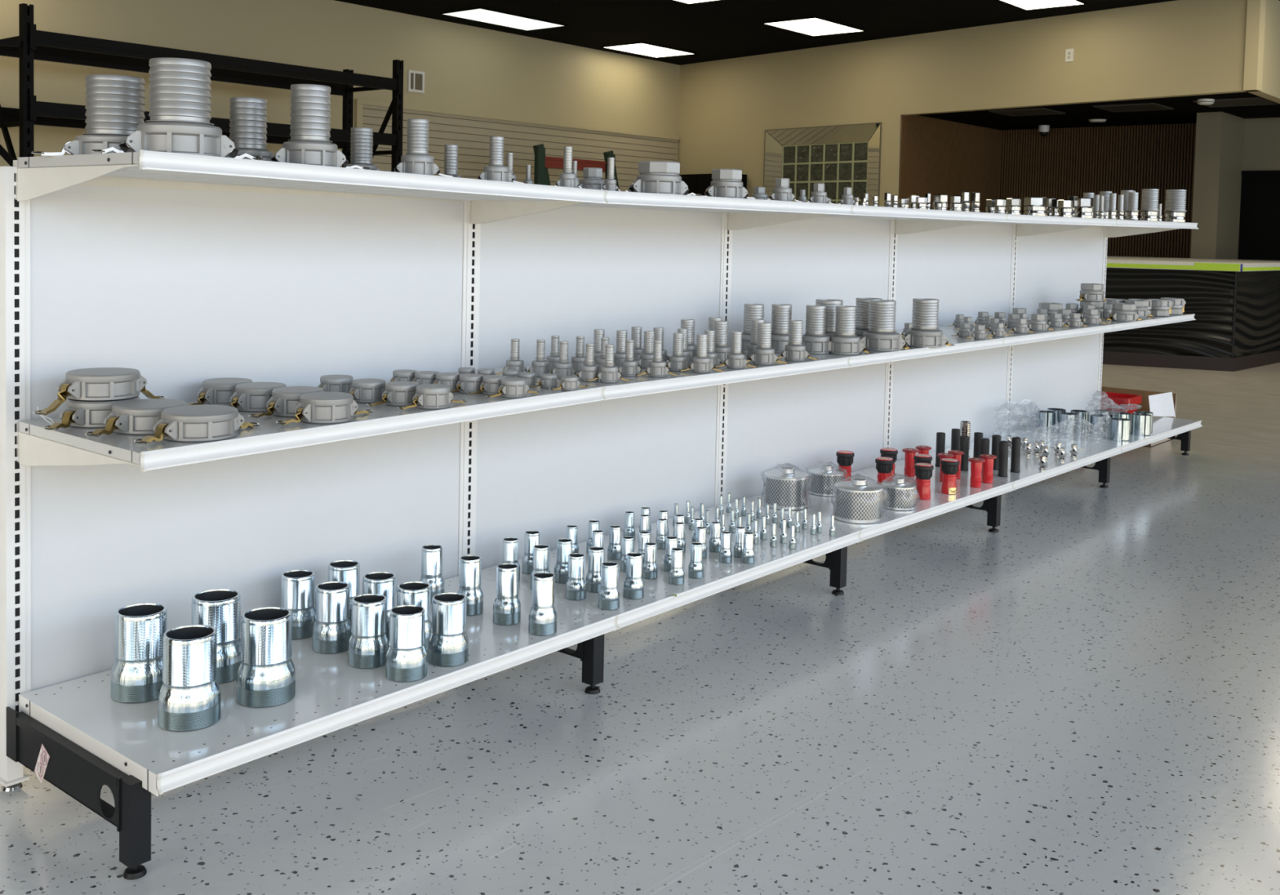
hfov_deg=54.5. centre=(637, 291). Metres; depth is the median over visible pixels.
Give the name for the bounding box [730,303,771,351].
coupler
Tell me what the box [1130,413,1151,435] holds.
zinc sleeve
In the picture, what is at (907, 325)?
coupler
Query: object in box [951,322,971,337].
coupler
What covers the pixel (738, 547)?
pipe nipple
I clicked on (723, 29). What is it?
ceiling
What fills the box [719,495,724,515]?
pipe nipple
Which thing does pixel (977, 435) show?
grip
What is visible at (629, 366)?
coupler
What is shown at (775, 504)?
pipe nipple
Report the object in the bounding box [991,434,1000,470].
grip
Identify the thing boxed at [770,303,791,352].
coupler
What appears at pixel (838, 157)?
window
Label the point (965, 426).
tube
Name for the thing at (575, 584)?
pipe nipple
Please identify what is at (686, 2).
diffuser
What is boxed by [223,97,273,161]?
coupler
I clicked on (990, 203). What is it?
coupling
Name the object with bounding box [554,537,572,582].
pipe nipple
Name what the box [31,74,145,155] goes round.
coupler
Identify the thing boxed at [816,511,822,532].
pipe nipple
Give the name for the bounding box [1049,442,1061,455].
chrome valve
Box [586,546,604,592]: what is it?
pipe nipple
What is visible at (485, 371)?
cap
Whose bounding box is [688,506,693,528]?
pipe nipple
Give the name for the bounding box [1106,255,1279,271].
countertop
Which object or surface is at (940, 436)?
grip
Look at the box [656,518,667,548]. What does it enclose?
pipe nipple
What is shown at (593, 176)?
coupler
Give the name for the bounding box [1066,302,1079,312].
coupler
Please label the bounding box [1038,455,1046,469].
chrome valve
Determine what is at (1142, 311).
coupler
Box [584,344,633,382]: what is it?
coupler
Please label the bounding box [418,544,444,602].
pipe nipple
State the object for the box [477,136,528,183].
coupler
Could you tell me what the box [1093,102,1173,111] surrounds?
ceiling vent
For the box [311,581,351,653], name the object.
pipe nipple
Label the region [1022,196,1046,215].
coupling
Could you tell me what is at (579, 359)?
coupler
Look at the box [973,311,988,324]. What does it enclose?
coupler
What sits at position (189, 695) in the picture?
pipe nipple
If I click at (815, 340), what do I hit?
coupler
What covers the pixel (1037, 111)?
ceiling vent
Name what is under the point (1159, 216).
coupling
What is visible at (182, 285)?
panel
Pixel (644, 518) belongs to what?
pipe nipple
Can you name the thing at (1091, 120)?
ceiling speaker
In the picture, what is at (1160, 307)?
coupler
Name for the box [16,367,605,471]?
shelf
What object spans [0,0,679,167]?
wall
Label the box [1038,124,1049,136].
security camera
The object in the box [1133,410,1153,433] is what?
zinc sleeve
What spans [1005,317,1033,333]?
coupler
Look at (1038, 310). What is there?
coupler
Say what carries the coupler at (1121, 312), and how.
on the shelf at (1149, 321)
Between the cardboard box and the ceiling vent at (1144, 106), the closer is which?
the cardboard box
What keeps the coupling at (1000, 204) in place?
on the shelf at (1027, 224)
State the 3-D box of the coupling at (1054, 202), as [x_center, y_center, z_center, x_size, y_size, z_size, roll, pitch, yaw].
[1.983,-0.392,5.889,0.047,0.091,0.047,2,3,10]
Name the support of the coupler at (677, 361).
on the shelf at (642, 384)
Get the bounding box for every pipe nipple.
[110,602,167,702]
[157,624,221,731]
[191,588,240,683]
[236,606,295,707]
[280,569,315,639]
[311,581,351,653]
[327,560,359,624]
[348,593,389,668]
[362,571,395,638]
[386,604,427,681]
[396,581,431,650]
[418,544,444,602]
[428,591,468,666]
[457,555,483,615]
[493,563,520,625]
[501,537,519,580]
[521,530,540,573]
[528,572,556,635]
[530,544,550,588]
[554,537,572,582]
[565,524,578,553]
[565,552,586,599]
[586,520,599,552]
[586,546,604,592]
[591,529,604,560]
[598,561,619,609]
[607,524,622,559]
[620,536,634,571]
[622,511,635,539]
[622,552,644,599]
[637,530,650,564]
[638,514,650,542]
[639,506,651,532]
[642,542,657,578]
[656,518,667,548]
[657,510,668,536]
[663,536,677,571]
[668,547,684,584]
[672,503,678,525]
[673,514,685,540]
[674,521,685,551]
[684,500,689,523]
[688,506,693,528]
[688,542,703,577]
[692,517,703,542]
[695,526,706,557]
[698,503,704,524]
[703,510,710,533]
[709,521,720,551]
[714,506,719,521]
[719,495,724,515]
[719,531,732,562]
[720,513,725,536]
[725,492,731,511]
[728,509,735,532]
[733,526,745,557]
[734,497,738,518]
[737,515,742,526]
[741,495,746,515]
[741,531,754,563]
[745,512,751,532]
[750,500,755,520]
[753,520,758,543]
[755,497,761,518]
[760,515,767,539]
[765,503,769,524]
[769,522,777,546]
[772,502,777,522]
[778,507,784,528]
[779,519,786,542]
[786,506,792,526]
[788,524,795,548]
[794,511,799,531]
[801,507,807,528]
[810,513,816,534]
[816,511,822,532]
[829,514,835,535]
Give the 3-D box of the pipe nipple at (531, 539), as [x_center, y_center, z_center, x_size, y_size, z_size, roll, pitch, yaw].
[-0.299,0.736,3.514,0.055,0.112,0.055,3,3,24]
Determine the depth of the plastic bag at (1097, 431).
6.08 m
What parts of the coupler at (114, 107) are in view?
cam arm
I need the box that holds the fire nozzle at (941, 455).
[937,453,954,481]
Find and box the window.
[763,122,881,206]
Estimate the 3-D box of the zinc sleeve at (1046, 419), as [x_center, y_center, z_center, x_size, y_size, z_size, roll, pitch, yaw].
[2.073,0.661,6.316,0.093,0.103,0.093,2,3,7]
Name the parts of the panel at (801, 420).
edge trim, edge trim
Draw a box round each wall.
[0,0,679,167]
[677,0,1279,207]
[898,115,1000,212]
[998,123,1196,257]
[1242,117,1279,170]
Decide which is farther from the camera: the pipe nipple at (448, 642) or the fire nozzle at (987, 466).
the fire nozzle at (987, 466)
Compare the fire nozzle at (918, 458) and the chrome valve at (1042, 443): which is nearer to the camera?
the fire nozzle at (918, 458)
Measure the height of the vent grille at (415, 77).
0.210 m
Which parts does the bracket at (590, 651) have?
arm, post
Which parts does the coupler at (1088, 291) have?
cam arm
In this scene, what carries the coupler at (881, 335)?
on the shelf at (961, 344)
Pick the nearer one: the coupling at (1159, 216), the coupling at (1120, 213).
the coupling at (1120, 213)
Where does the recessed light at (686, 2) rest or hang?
in the ceiling at (723, 29)
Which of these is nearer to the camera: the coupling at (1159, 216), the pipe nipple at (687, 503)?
the pipe nipple at (687, 503)
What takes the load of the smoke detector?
attached to the ceiling at (1184, 111)
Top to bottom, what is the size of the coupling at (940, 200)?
0.074 m
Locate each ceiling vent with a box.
[988,107,1066,116]
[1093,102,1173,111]
[1192,97,1277,107]
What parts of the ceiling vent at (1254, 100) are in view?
vent panel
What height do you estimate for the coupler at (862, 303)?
0.173 m
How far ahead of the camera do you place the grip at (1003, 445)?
5.07 m
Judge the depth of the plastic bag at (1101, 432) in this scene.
5.98 m
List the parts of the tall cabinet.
door, door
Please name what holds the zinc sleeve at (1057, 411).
on the shelf at (1163, 428)
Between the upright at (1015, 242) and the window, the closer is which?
the upright at (1015, 242)
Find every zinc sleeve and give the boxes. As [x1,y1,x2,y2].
[1035,409,1055,433]
[1047,408,1066,430]
[1057,412,1078,435]
[1070,409,1089,431]
[1088,413,1110,437]
[1093,409,1113,431]
[1109,417,1130,441]
[1111,411,1131,419]
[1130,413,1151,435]
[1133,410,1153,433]
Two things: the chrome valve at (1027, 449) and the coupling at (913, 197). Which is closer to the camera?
the coupling at (913, 197)
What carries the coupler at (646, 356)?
on the shelf at (642, 384)
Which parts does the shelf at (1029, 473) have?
price rail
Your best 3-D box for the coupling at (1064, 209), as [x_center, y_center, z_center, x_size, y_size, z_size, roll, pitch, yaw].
[1.947,-0.376,5.662,0.067,0.083,0.067,3,3,32]
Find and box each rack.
[0,3,404,172]
[533,143,619,191]
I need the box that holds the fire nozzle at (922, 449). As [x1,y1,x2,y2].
[915,445,931,454]
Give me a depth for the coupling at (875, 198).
4.33 m
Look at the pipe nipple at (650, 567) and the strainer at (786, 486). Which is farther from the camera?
the strainer at (786, 486)
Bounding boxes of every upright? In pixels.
[0,166,29,791]
[462,200,478,555]
[716,212,731,505]
[884,219,897,447]
[1006,223,1017,432]
[1097,226,1107,409]
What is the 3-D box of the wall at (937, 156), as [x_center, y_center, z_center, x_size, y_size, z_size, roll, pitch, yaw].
[4.198,-0.901,16.645,0.034,2.720,2.940,4,4,40]
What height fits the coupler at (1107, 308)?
0.073 m
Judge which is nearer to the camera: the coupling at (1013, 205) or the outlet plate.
the coupling at (1013, 205)
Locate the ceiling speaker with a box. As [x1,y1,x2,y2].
[1088,119,1106,122]
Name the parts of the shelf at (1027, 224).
price rail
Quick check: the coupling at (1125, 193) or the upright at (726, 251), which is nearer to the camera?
the upright at (726, 251)
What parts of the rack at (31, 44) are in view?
upright post, upright post, upright post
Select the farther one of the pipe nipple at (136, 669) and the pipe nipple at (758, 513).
the pipe nipple at (758, 513)
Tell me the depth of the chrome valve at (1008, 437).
5.79 m
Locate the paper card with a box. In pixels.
[1148,391,1175,416]
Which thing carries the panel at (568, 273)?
attached to the upright at (472, 228)
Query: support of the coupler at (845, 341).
on the shelf at (961, 344)
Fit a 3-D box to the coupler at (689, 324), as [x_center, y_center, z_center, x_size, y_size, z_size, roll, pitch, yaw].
[0.154,0.150,3.866,0.159,0.126,0.063,0,3,-18]
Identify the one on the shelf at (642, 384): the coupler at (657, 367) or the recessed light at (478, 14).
the coupler at (657, 367)
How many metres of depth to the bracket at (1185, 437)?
6.93 m
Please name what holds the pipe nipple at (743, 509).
on the shelf at (718, 576)
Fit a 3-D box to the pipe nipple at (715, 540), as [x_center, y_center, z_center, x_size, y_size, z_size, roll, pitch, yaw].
[0.237,0.745,3.777,0.038,0.086,0.038,0,3,-31]
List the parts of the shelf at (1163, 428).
price rail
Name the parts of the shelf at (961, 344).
price rail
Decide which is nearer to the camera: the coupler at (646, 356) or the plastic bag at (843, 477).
the coupler at (646, 356)
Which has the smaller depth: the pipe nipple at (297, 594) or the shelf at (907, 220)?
the pipe nipple at (297, 594)
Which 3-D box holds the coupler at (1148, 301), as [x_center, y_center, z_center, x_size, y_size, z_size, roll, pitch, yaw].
[2.692,0.086,6.662,0.118,0.088,0.143,3,4,37]
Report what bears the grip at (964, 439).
on the shelf at (1029, 473)
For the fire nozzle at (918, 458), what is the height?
0.127 m
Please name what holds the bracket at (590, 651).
on the floor
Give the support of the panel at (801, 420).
attached to the upright at (726, 251)
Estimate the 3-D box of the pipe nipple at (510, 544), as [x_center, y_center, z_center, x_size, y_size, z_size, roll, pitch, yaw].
[-0.352,0.740,3.434,0.055,0.112,0.055,0,3,-31]
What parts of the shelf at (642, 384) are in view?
rail, price rail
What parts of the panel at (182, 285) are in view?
edge trim, rail, edge trim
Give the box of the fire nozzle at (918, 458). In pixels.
[913,453,932,484]
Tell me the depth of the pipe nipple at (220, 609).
2.64 m
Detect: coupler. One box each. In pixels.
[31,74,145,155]
[91,57,262,159]
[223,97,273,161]
[270,84,370,169]
[347,127,380,170]
[394,118,457,177]
[440,144,461,177]
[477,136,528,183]
[494,338,527,374]
[506,152,516,182]
[523,164,533,183]
[527,339,552,376]
[539,341,577,378]
[546,335,559,368]
[554,146,588,188]
[570,336,585,372]
[572,160,579,187]
[576,342,599,381]
[578,167,604,190]
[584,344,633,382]
[593,328,604,364]
[594,337,615,371]
[600,157,626,191]
[613,329,639,367]
[617,339,648,376]
[624,160,700,195]
[631,326,644,360]
[634,340,679,377]
[637,330,654,368]
[653,327,669,361]
[666,328,693,364]
[666,332,691,371]
[677,333,724,373]
[680,319,697,357]
[701,168,759,199]
[704,329,727,367]
[707,316,722,329]
[713,320,730,363]
[713,331,758,368]
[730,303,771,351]
[742,319,780,359]
[746,322,789,364]
[749,186,768,199]
[766,177,804,201]
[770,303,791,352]
[777,320,819,360]
[799,189,806,202]
[802,304,830,354]
[805,182,837,204]
[815,298,843,336]
[827,305,872,355]
[838,186,862,205]
[854,297,882,337]
[859,299,912,351]
[899,322,912,336]
[902,297,954,347]
[946,314,964,327]
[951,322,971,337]
[955,316,974,329]
[964,324,994,339]
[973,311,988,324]
[982,315,993,328]
[984,317,1006,331]
[987,322,1010,337]
[994,311,1007,325]
[1003,313,1019,328]
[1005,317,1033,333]
[1013,307,1029,322]
[1018,312,1028,324]
[1027,313,1055,331]
[1029,302,1062,321]
[1029,308,1049,321]
[1046,308,1071,324]
[1047,312,1071,327]
[1062,312,1088,327]
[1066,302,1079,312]
[1075,283,1106,301]
[1078,300,1103,319]
[1080,304,1104,319]
[1080,308,1107,324]
[1102,297,1124,309]
[1102,302,1143,321]
[1102,303,1112,318]
[1124,299,1154,317]
[1128,298,1151,314]
[1146,298,1173,316]
[1160,297,1186,315]
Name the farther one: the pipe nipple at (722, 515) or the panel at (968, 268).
the panel at (968, 268)
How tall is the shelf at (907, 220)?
0.092 m
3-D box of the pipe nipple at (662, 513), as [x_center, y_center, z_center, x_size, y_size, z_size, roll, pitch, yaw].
[0.080,0.734,3.913,0.038,0.086,0.038,0,3,-24]
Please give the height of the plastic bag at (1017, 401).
0.183 m
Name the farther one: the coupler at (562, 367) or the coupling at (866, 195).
the coupling at (866, 195)
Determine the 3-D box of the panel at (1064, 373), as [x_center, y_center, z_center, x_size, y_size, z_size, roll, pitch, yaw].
[2.292,0.185,6.752,0.013,1.117,1.236,4,4,40]
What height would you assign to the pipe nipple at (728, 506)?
0.065 m
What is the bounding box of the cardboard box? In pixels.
[1101,386,1177,447]
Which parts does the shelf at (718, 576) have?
rail, price rail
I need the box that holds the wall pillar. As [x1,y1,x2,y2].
[1190,111,1244,259]
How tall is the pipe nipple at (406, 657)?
0.144 m
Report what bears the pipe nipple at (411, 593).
on the shelf at (331, 695)
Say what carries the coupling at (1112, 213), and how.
on the shelf at (1126, 227)
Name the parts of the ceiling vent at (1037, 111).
vent panel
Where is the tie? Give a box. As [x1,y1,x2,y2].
[36,406,53,424]
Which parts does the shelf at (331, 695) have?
rail, price rail, rail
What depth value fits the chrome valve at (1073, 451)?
5.58 m
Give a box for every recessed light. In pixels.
[439,7,567,31]
[600,42,697,57]
[671,0,721,4]
[760,16,866,36]
[997,0,1087,10]
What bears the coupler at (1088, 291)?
on the coupler at (1099, 304)
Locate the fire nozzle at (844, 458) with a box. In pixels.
[835,449,854,480]
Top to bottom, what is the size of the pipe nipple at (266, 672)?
0.174 m
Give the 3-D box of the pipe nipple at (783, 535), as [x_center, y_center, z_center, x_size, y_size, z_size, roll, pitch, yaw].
[0.457,0.750,3.887,0.021,0.072,0.021,1,3,-5]
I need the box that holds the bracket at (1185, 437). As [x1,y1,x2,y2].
[1167,430,1191,455]
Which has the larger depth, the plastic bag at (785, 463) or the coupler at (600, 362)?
the plastic bag at (785, 463)
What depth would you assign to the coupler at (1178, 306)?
6.81 m
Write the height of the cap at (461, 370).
0.032 m
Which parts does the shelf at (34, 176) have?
rail, price rail, rail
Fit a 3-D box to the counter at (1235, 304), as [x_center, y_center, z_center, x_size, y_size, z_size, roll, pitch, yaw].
[4.721,0.126,13.466,5.456,1.005,3.102,2,3,22]
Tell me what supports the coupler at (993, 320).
on the shelf at (1064, 331)
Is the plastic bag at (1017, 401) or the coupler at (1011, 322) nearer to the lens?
the coupler at (1011, 322)
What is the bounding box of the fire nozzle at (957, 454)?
[947,449,964,479]
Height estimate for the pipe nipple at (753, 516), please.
0.065 m
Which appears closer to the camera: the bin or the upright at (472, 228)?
the upright at (472, 228)
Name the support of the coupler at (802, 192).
on the shelf at (907, 220)
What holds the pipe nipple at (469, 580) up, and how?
on the shelf at (331, 695)
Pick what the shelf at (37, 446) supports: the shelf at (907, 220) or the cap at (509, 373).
the cap at (509, 373)
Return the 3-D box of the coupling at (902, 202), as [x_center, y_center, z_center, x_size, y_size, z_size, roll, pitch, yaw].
[1.016,-0.331,4.747,0.043,0.048,0.043,3,3,33]
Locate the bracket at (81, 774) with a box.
[5,706,151,879]
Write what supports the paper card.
on the shelf at (1163, 428)
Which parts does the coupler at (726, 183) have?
cam arm, cam arm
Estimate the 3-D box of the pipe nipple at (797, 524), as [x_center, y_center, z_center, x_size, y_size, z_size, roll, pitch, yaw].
[0.518,0.746,4.032,0.018,0.065,0.018,2,3,12]
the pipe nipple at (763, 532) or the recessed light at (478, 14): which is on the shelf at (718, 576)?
the pipe nipple at (763, 532)
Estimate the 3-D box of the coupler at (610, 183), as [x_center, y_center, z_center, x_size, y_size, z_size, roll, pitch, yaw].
[-0.071,-0.306,3.275,0.083,0.093,0.030,2,3,5]
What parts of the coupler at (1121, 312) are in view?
cam arm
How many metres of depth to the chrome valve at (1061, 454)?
5.48 m
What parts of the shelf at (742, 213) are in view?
rail, price rail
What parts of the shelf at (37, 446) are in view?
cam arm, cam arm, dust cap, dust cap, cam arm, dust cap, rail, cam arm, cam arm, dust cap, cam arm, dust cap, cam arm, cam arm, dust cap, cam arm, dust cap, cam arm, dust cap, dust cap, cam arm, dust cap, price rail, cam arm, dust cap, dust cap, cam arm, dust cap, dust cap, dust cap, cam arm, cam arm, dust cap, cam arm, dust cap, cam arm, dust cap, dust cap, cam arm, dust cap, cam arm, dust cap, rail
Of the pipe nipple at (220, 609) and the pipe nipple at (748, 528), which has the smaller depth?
the pipe nipple at (220, 609)
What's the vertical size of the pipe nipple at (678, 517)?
0.086 m
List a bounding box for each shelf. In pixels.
[13,149,607,223]
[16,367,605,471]
[18,575,618,795]
[475,346,850,399]
[479,190,853,230]
[480,504,862,630]
[722,463,1014,541]
[729,330,1005,367]
[736,204,1008,234]
[894,319,1115,346]
[894,431,1123,491]
[905,213,1118,236]
[1011,411,1202,453]
[1016,219,1198,237]
[1026,313,1195,331]
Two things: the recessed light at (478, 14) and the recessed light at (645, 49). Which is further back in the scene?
the recessed light at (645, 49)
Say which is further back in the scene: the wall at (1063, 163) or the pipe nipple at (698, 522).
the wall at (1063, 163)
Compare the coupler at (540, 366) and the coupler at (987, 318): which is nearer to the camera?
the coupler at (540, 366)
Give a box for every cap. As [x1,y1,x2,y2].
[457,367,475,373]
[477,368,495,375]
[502,368,519,377]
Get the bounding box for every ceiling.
[334,0,1279,65]
[919,92,1279,130]
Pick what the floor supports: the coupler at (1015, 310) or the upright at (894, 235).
the upright at (894, 235)
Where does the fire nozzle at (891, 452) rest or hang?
on the shelf at (940, 503)
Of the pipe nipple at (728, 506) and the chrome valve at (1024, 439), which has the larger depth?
the chrome valve at (1024, 439)
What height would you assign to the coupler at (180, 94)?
0.180 m
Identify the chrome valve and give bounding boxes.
[1005,435,1011,448]
[1020,437,1026,449]
[1023,442,1033,456]
[1032,441,1042,454]
[1034,445,1048,458]
[1038,440,1044,453]
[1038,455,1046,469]
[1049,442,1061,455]
[1057,447,1069,461]
[1070,444,1084,457]
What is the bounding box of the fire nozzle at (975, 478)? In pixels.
[968,457,985,487]
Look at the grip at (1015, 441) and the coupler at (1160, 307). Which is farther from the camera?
the coupler at (1160, 307)
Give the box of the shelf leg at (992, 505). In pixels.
[964,494,1001,532]
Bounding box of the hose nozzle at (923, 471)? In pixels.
[914,462,933,499]
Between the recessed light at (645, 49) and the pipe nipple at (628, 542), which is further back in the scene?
the recessed light at (645, 49)
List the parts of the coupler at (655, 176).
cam arm, cam arm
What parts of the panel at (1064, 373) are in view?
edge trim, rail, edge trim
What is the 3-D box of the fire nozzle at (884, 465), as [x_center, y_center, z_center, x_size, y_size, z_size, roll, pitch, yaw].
[0.933,0.695,4.707,0.071,0.127,0.071,2,3,13]
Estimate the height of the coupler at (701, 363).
0.108 m
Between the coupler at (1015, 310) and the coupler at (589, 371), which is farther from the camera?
the coupler at (1015, 310)
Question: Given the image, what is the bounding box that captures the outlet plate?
[1065,48,1073,62]
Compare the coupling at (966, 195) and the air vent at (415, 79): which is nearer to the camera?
the coupling at (966, 195)
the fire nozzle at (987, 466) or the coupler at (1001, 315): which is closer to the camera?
the fire nozzle at (987, 466)
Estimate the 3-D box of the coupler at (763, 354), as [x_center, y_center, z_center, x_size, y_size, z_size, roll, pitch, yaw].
[0.386,0.159,3.798,0.159,0.126,0.063,1,3,-6]
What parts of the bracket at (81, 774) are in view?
arm, post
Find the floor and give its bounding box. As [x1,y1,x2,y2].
[0,362,1279,894]
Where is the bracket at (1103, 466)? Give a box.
[1080,457,1111,488]
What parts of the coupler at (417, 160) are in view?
cam arm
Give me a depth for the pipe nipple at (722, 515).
3.95 m
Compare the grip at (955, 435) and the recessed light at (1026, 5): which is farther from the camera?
the recessed light at (1026, 5)
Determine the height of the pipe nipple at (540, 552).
0.112 m
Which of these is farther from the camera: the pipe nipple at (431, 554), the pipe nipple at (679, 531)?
the pipe nipple at (679, 531)
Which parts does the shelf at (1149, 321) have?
price rail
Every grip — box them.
[934,431,945,466]
[951,428,959,450]
[960,435,968,471]
[973,431,982,457]
[979,437,989,458]
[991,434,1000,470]
[997,440,1008,476]
[1009,436,1021,472]
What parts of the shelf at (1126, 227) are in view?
price rail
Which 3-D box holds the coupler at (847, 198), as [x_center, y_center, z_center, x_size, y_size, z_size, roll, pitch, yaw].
[0.709,-0.319,4.199,0.102,0.064,0.038,1,3,-11]
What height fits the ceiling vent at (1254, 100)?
0.015 m
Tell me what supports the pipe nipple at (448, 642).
on the shelf at (331, 695)
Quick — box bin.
[1100,391,1142,413]
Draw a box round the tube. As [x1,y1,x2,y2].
[960,420,970,458]
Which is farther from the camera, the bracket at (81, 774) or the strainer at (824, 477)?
the strainer at (824, 477)
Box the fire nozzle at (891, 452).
[880,447,897,480]
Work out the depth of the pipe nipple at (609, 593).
3.18 m
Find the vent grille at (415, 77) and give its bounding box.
[410,72,422,90]
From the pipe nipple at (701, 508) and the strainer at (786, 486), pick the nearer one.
the pipe nipple at (701, 508)
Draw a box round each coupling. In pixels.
[853,196,858,204]
[861,197,866,205]
[864,192,868,205]
[872,195,878,206]
[884,192,891,207]
[891,195,897,207]
[897,198,909,208]
[909,195,919,208]
[915,196,927,208]
[924,193,930,208]
[932,194,947,210]
[950,195,962,211]
[961,191,970,211]
[970,191,980,212]
[985,199,995,213]
[994,199,1005,213]
[1005,198,1021,214]
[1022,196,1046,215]
[1045,197,1056,216]
[1050,199,1061,216]
[1057,199,1072,217]
[1068,195,1077,217]
[1073,197,1093,217]
[1083,192,1094,215]
[1093,195,1099,218]
[1097,195,1104,218]
[1098,191,1111,218]
[1107,193,1116,219]
[1116,195,1124,219]
[1120,190,1133,219]
[1126,192,1138,220]
[1139,188,1159,221]
[1157,204,1162,221]
[1163,189,1186,222]
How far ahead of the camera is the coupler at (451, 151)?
3.10 m
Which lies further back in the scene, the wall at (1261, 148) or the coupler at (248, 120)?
the wall at (1261, 148)
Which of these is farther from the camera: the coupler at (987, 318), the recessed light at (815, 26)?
the recessed light at (815, 26)
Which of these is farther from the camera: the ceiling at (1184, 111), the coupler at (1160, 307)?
the ceiling at (1184, 111)
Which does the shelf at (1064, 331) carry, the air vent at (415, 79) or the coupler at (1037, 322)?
the coupler at (1037, 322)
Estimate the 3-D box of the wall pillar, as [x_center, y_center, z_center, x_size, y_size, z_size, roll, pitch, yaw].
[7.131,-0.763,15.191,0.280,2.720,1.380,4,4,40]
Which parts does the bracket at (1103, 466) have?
arm, post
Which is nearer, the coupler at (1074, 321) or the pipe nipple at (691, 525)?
the pipe nipple at (691, 525)
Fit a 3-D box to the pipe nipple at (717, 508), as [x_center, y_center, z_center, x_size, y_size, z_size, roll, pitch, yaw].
[0.258,0.737,4.045,0.021,0.072,0.021,0,3,-20]
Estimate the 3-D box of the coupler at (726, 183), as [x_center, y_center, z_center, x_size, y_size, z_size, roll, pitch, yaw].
[0.263,-0.316,3.670,0.190,0.089,0.095,2,3,8]
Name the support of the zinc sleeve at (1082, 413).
on the shelf at (1163, 428)
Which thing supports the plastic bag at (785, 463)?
on the shelf at (940, 503)
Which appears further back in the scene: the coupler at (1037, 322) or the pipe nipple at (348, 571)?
the coupler at (1037, 322)
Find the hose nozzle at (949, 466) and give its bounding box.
[940,457,959,493]
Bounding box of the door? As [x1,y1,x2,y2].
[1237,170,1279,260]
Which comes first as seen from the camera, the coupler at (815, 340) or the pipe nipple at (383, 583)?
the pipe nipple at (383, 583)
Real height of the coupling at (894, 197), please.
0.050 m
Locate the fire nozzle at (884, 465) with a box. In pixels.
[875,456,893,485]
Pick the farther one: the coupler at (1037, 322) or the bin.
the bin
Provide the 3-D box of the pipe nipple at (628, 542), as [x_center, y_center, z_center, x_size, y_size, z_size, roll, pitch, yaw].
[-0.028,0.749,3.548,0.043,0.094,0.043,0,3,-20]
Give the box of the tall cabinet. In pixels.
[678,173,746,198]
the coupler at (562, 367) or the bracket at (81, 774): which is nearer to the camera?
the bracket at (81, 774)
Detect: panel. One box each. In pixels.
[24,175,467,692]
[354,98,679,191]
[472,205,724,569]
[724,216,892,503]
[889,222,1013,461]
[1009,226,1105,431]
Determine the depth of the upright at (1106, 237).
7.24 m
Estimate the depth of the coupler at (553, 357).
3.48 m
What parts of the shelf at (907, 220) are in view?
price rail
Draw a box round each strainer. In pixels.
[763,466,808,509]
[808,464,844,495]
[833,477,883,523]
[880,476,915,510]
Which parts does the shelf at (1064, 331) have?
price rail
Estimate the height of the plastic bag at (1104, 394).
0.124 m
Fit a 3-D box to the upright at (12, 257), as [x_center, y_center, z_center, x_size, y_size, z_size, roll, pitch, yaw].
[-1.291,0.388,2.553,0.066,1.284,0.048,4,4,40]
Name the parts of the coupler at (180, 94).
cam arm, cam arm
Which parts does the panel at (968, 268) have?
edge trim, rail, edge trim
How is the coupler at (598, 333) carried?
on the shelf at (642, 384)
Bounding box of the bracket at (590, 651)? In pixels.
[557,634,604,693]
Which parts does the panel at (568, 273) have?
edge trim, rail, edge trim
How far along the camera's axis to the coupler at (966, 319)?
5.40 m
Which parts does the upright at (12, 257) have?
post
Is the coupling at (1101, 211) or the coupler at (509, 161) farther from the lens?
the coupling at (1101, 211)
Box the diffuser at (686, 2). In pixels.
[675,0,715,4]
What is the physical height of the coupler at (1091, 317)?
0.073 m
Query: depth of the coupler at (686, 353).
3.71 m
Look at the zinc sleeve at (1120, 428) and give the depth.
6.07 m
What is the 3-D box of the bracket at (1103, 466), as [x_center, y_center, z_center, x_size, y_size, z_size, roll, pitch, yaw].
[2.069,0.839,6.122,0.502,0.184,0.043,4,4,40]
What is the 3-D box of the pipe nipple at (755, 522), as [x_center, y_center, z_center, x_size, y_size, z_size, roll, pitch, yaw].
[0.367,0.749,3.875,0.021,0.072,0.021,0,3,-20]
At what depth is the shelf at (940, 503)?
4.50 m
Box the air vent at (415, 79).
[407,70,424,93]
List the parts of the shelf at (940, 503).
price rail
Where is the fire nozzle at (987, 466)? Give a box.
[979,453,996,483]
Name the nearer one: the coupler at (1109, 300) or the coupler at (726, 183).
the coupler at (726, 183)
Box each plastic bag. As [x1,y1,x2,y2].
[761,462,813,506]
[805,462,846,488]
[831,473,889,517]
[880,474,919,504]
[993,400,1041,435]
[1031,417,1107,445]
[1084,391,1142,415]
[1089,413,1110,442]
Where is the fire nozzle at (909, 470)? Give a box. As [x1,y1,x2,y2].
[902,448,918,476]
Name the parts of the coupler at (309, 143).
cam arm, cam arm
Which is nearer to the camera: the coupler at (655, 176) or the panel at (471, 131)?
the coupler at (655, 176)
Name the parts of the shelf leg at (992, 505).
arm, post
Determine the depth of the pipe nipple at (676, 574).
3.42 m
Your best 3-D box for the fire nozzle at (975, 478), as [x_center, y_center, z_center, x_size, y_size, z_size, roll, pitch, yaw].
[1.322,0.708,4.854,0.065,0.110,0.065,4,4,42]
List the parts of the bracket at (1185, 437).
arm, post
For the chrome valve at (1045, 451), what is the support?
on the shelf at (1029, 473)
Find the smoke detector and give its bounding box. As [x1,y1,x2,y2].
[1196,98,1214,105]
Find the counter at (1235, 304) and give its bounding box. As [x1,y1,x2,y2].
[1102,255,1279,371]

